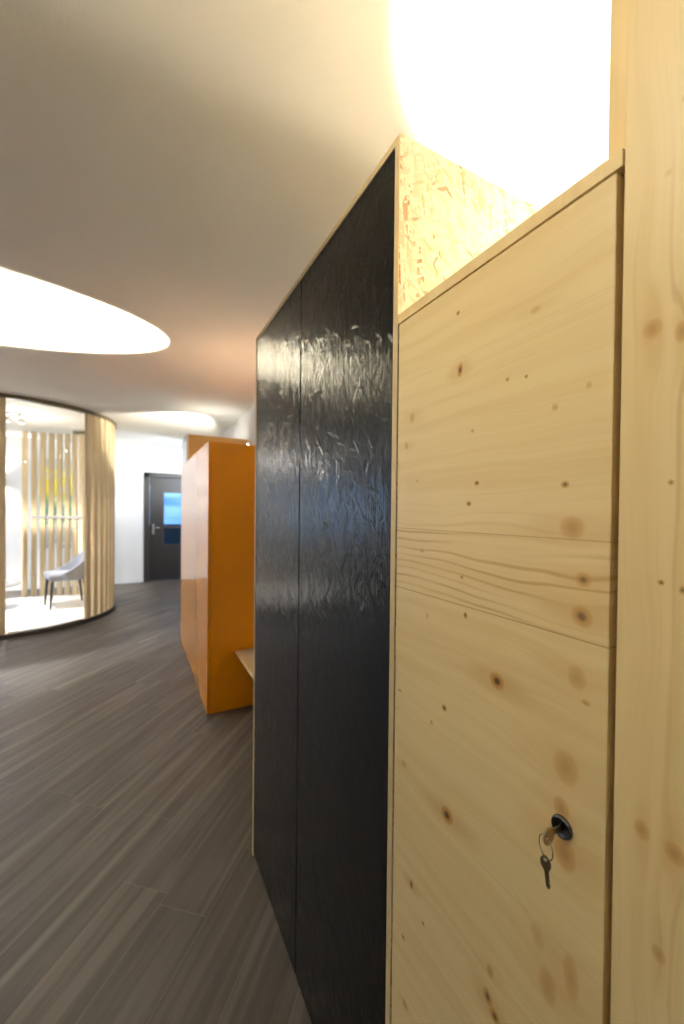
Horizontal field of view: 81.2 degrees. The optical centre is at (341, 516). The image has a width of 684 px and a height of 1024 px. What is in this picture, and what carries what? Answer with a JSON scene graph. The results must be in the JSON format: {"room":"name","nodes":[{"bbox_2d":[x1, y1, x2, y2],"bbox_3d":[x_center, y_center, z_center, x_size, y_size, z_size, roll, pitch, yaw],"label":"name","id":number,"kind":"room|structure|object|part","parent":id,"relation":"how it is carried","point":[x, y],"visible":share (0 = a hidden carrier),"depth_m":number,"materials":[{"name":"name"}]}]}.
{"room":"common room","nodes":[
{"label":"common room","id":0,"kind":"room"},
{"bbox_2d":[6,436,181,586],"bbox_3d":[-5.554,-0.040,7.076,5.820,2.660,0.150,0,1,-27],"label":"wall","id":1,"kind":"structure","parent":0,"point":[131,462],"depth_m":7.65,"materials":[{"name":"paint"}]},
{"bbox_2d":[39,460,39,547],"bbox_3d":[-5.357,-0.213,7.070,0.005,1.538,0.033,0,1,-27],"label":"painting","id":2,"kind":"object","parent":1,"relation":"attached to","point":[39,460],"depth_m":7.06},
{"bbox_2d":[46,458,48,547],"bbox_3d":[-5.254,-0.233,7.123,0.031,1.586,0.033,0,1,-27],"label":"painting","id":3,"kind":"object","parent":1,"relation":"attached to","point":[47,504],"depth_m":7.11},
{"bbox_2d":[54,459,56,547],"bbox_3d":[-5.149,-0.226,7.177,0.031,1.581,0.033,0,1,-27],"label":"painting","id":4,"kind":"object","parent":1,"relation":"attached to","point":[55,510],"depth_m":7.16},
{"bbox_2d":[63,459,64,547],"bbox_3d":[-5.038,-0.228,7.234,0.017,1.592,0.033,0,1,-27],"label":"painting","id":5,"kind":"object","parent":1,"relation":"attached to","point":[63,459],"depth_m":7.22},
{"bbox_2d":[70,460,71,547],"bbox_3d":[-4.944,-0.220,7.283,0.018,1.585,0.033,0,1,-27],"label":"painting","id":6,"kind":"object","parent":1,"relation":"attached to","point":[71,460],"depth_m":7.27},
{"bbox_2d":[6,579,142,590],"bbox_3d":[-6.016,1.259,6.767,4.725,0.060,0.012,0,1,-27],"label":"baseboard","id":7,"kind":"structure","parent":1,"relation":"attached to","point":[135,580],"depth_m":7.30,"materials":[{"name":"white paint"}]},
{"bbox_2d":[143,472,181,581],"bbox_3d":[-3.431,0.221,8.118,1.080,2.160,0.152,0,1,-27],"label":"door","id":8,"kind":"structure","parent":1,"relation":"in","point":[162,491],"depth_m":8.02,"materials":[{"name":"black metal"}]},
{"bbox_3d":[-3.387,0.051,8.159,0.489,1.060,0.008,0,1,-27],"label":"pane","id":9,"kind":"part","parent":8,"relation":"part of","materials":[{"name":"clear glass"}]},
{"bbox_2d":[0,579,311,1023],"bbox_3d":[-2.837,1.423,1.799,6.220,0.100,12.160,0,1,-27],"label":"floor","id":10,"kind":"structure","parent":0,"point":[133,890],"depth_m":1.70,"materials":[{"name":"laminate"}]},
{"bbox_2d":[0,393,115,639],"bbox_3d":[-4.285,-0.007,5.250,2.284,2.659,2.284,0,1,-27],"label":"booth","id":11,"kind":"object","parent":10,"relation":"on","point":[26,615],"visible":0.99,"depth_m":5.45,"materials":[{"name":"beige wood"}]},
{"bbox_2d":[6,580,20,587],"bbox_3d":[-4.727,1.096,5.399,0.600,0.360,0.600,0,1,-27],"label":"side table","id":12,"kind":"object","parent":11,"relation":"on","point":[9,583],"visible":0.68,"depth_m":5.47,"materials":[{"name":"metal"}]},
{"bbox_3d":[-4.578,-0.026,6.252,0.702,2.560,0.068,0,1,-16],"label":"glass panel","id":13,"kind":"part","parent":11,"relation":"part of","materials":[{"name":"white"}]},
{"bbox_3d":[-4.011,-1.311,5.091,1.687,0.044,2.284,1,1,29],"label":"rail","id":14,"kind":"part","parent":11,"relation":"part of","materials":[{"name":"brown metal"}]},
{"bbox_2d":[44,550,83,610],"bbox_3d":[-3.863,0.816,5.725,0.618,0.903,0.565,0,1,-44],"label":"dining chair","id":15,"kind":"object","parent":11,"relation":"on","point":[74,569],"visible":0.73,"depth_m":5.57,"materials":[{"name":"grey fabric"}]},
{"bbox_3d":[-4.206,1.073,5.680,0.059,0.383,0.049,0,1,-44],"label":"leg","id":16,"kind":"part","parent":15,"relation":"part of","materials":[{"name":"black metal"}]},
{"bbox_3d":[-3.922,1.079,5.389,0.059,0.383,0.049,0,1,-44],"label":"leg","id":17,"kind":"part","parent":15,"relation":"part of","materials":[{"name":"black metal"}]},
{"bbox_3d":[-3.909,0.838,5.681,0.490,0.115,0.476,0,1,-44],"label":"seat","id":18,"kind":"part","parent":15,"relation":"part of","materials":[{"name":"grey fabric"}]},
{"bbox_3d":[-3.809,0.616,5.774,0.473,0.503,0.565,0,1,-44],"label":"backrest","id":19,"kind":"part","parent":15,"relation":"part of","materials":[{"name":"grey fabric"}]},
{"bbox_3d":[-3.900,1.073,5.944,0.043,0.384,0.078,1,1,16],"label":"leg","id":20,"kind":"part","parent":15,"relation":"part of","materials":[{"name":"black metal"}]},
{"bbox_2d":[182,434,248,465],"bbox_3d":[-1.546,0.219,4.833,0.692,2.270,0.500,0,1,-27],"label":"tall cabinet","id":21,"kind":"object","parent":10,"relation":"on","point":[191,444],"visible":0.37,"depth_m":4.52,"materials":[{"name":"paint"}]},
{"bbox_3d":[-1.902,0.211,4.790,0.018,2.260,0.248,0,1,-27],"label":"door","id":22,"kind":"part","parent":21,"relation":"part of","materials":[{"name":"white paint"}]},
{"bbox_3d":[-1.787,0.214,4.567,0.018,2.260,0.248,0,1,-27],"label":"door","id":23,"kind":"part","parent":21,"relation":"part of","materials":[{"name":"orange paint"}]},
{"bbox_2d":[181,441,254,713],"bbox_3d":[-1.022,0.420,3.756,0.747,1.900,1.840,0,1,-27],"label":"tall cabinet","id":24,"kind":"object","parent":10,"relation":"on","point":[218,483],"visible":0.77,"depth_m":2.87,"materials":[{"name":"paint"}]},
{"bbox_3d":[-1.345,0.416,3.589,0.019,1.895,1.840,0,1,-27],"label":"panel","id":25,"kind":"part","parent":24,"relation":"part of","materials":[{"name":"orange paint"}]},
{"bbox_3d":[-0.595,0.433,2.952,0.727,1.900,0.020,0,1,-27],"label":"panel","id":26,"kind":"part","parent":24,"relation":"part of","materials":[{"name":"orange paint"}]},
{"bbox_2d":[235,648,253,679],"bbox_3d":[-0.233,1.182,2.430,0.555,0.420,1.248,0,1,-27],"label":"bench","id":27,"kind":"object","parent":10,"relation":"on","point":[246,656],"visible":0.18,"depth_m":2.71,"materials":[{"name":"brown wood"}]},
{"bbox_2d":[252,133,539,1023],"bbox_3d":[0.204,0.344,1.372,0.756,2.127,1.002,0,1,-27],"label":"tall cabinet","id":28,"kind":"object","parent":10,"relation":"on","point":[327,357],"visible":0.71,"depth_m":0.95,"materials":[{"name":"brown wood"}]},
{"bbox_3d":[-0.023,0.343,1.812,0.755,2.115,0.012,0,1,-27],"label":"panel","id":29,"kind":"part","parent":28,"relation":"part of","materials":[{"name":"black wood"}]},
{"bbox_3d":[-0.236,0.341,1.422,0.018,2.099,0.483,0,1,-27],"label":"door","id":30,"kind":"part","parent":28,"relation":"part of","materials":[{"name":"black wood"}]},
{"bbox_3d":[0.211,-0.712,1.369,0.755,0.014,0.986,0,1,-27],"label":"panel","id":31,"kind":"part","parent":28,"relation":"part of","materials":[{"name":"black wood"}]},
{"bbox_3d":[-0.011,0.348,0.987,0.018,2.099,0.482,0,1,-27],"label":"door","id":32,"kind":"part","parent":28,"relation":"part of","materials":[{"name":"black wood"}]},
{"bbox_3d":[0.430,0.351,0.934,0.755,2.127,0.015,0,1,-27],"label":"panel","id":33,"kind":"part","parent":28,"relation":"part of","materials":[{"name":"beige wood"}]},
{"bbox_2d":[391,148,624,1023],"bbox_3d":[0.519,0.522,0.756,0.761,1.790,0.388,0,1,-27],"label":"tall cabinet","id":34,"kind":"object","parent":10,"relation":"on","point":[510,367],"visible":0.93,"depth_m":0.52,"materials":[{"name":"wood"}]},
{"bbox_3d":[0.530,-0.364,0.747,0.756,0.018,0.388,0,1,-27],"label":"panel","id":35,"kind":"part","parent":34,"relation":"part of","materials":[{"name":"brown wood"}]},
{"bbox_2d":[539,825,560,889],"bbox_3d":[0.232,0.379,0.449,0.018,0.064,0.030,1,1,43],"label":"key","id":36,"kind":"object","parent":34,"relation":"attached to","point":[549,833],"visible":1,"depth_m":0.44,"materials":[{"name":"silver metal"}]},
{"bbox_2d":[608,0,683,1023],"bbox_3d":[0.751,0.354,0.313,0.756,2.140,0.658,0,1,-27],"label":"wooden post","id":37,"kind":"object","parent":10,"relation":"on","point":[646,74],"visible":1,"depth_m":0.38,"materials":[{"name":"beige wood"}]},
{"bbox_3d":[0.619,0.350,0.591,0.736,2.140,0.044,0,1,-27],"label":"panel","id":38,"kind":"part","parent":37,"relation":"part of","materials":[{"name":"brown wood"}]},
{"bbox_2d":[0,0,610,449],"bbox_3d":[-2.809,-1.347,1.770,6.220,0.120,12.160,0,1,-27],"label":"ceiling","id":39,"kind":"structure","parent":0,"point":[171,170],"depth_m":1.35,"materials":[{"name":"paint"}]},
{"bbox_2d":[6,411,24,423],"bbox_3d":[-4.226,-1.271,5.148,0.201,0.130,0.160,1,1,6],"label":"ceiling spotlight","id":40,"kind":"object","parent":39,"relation":"attached to","point":[20,420],"visible":0.88,"depth_m":5.13,"materials":[{"name":"white"}]},
{"bbox_2d":[219,90,608,444],"bbox_3d":[-0.171,0.055,3.154,0.150,2.660,11.760,0,1,-27],"label":"wall","id":41,"kind":"structure","parent":0,"point":[581,147],"depth_m":1.29,"materials":[{"name":"paint"}]}
]}

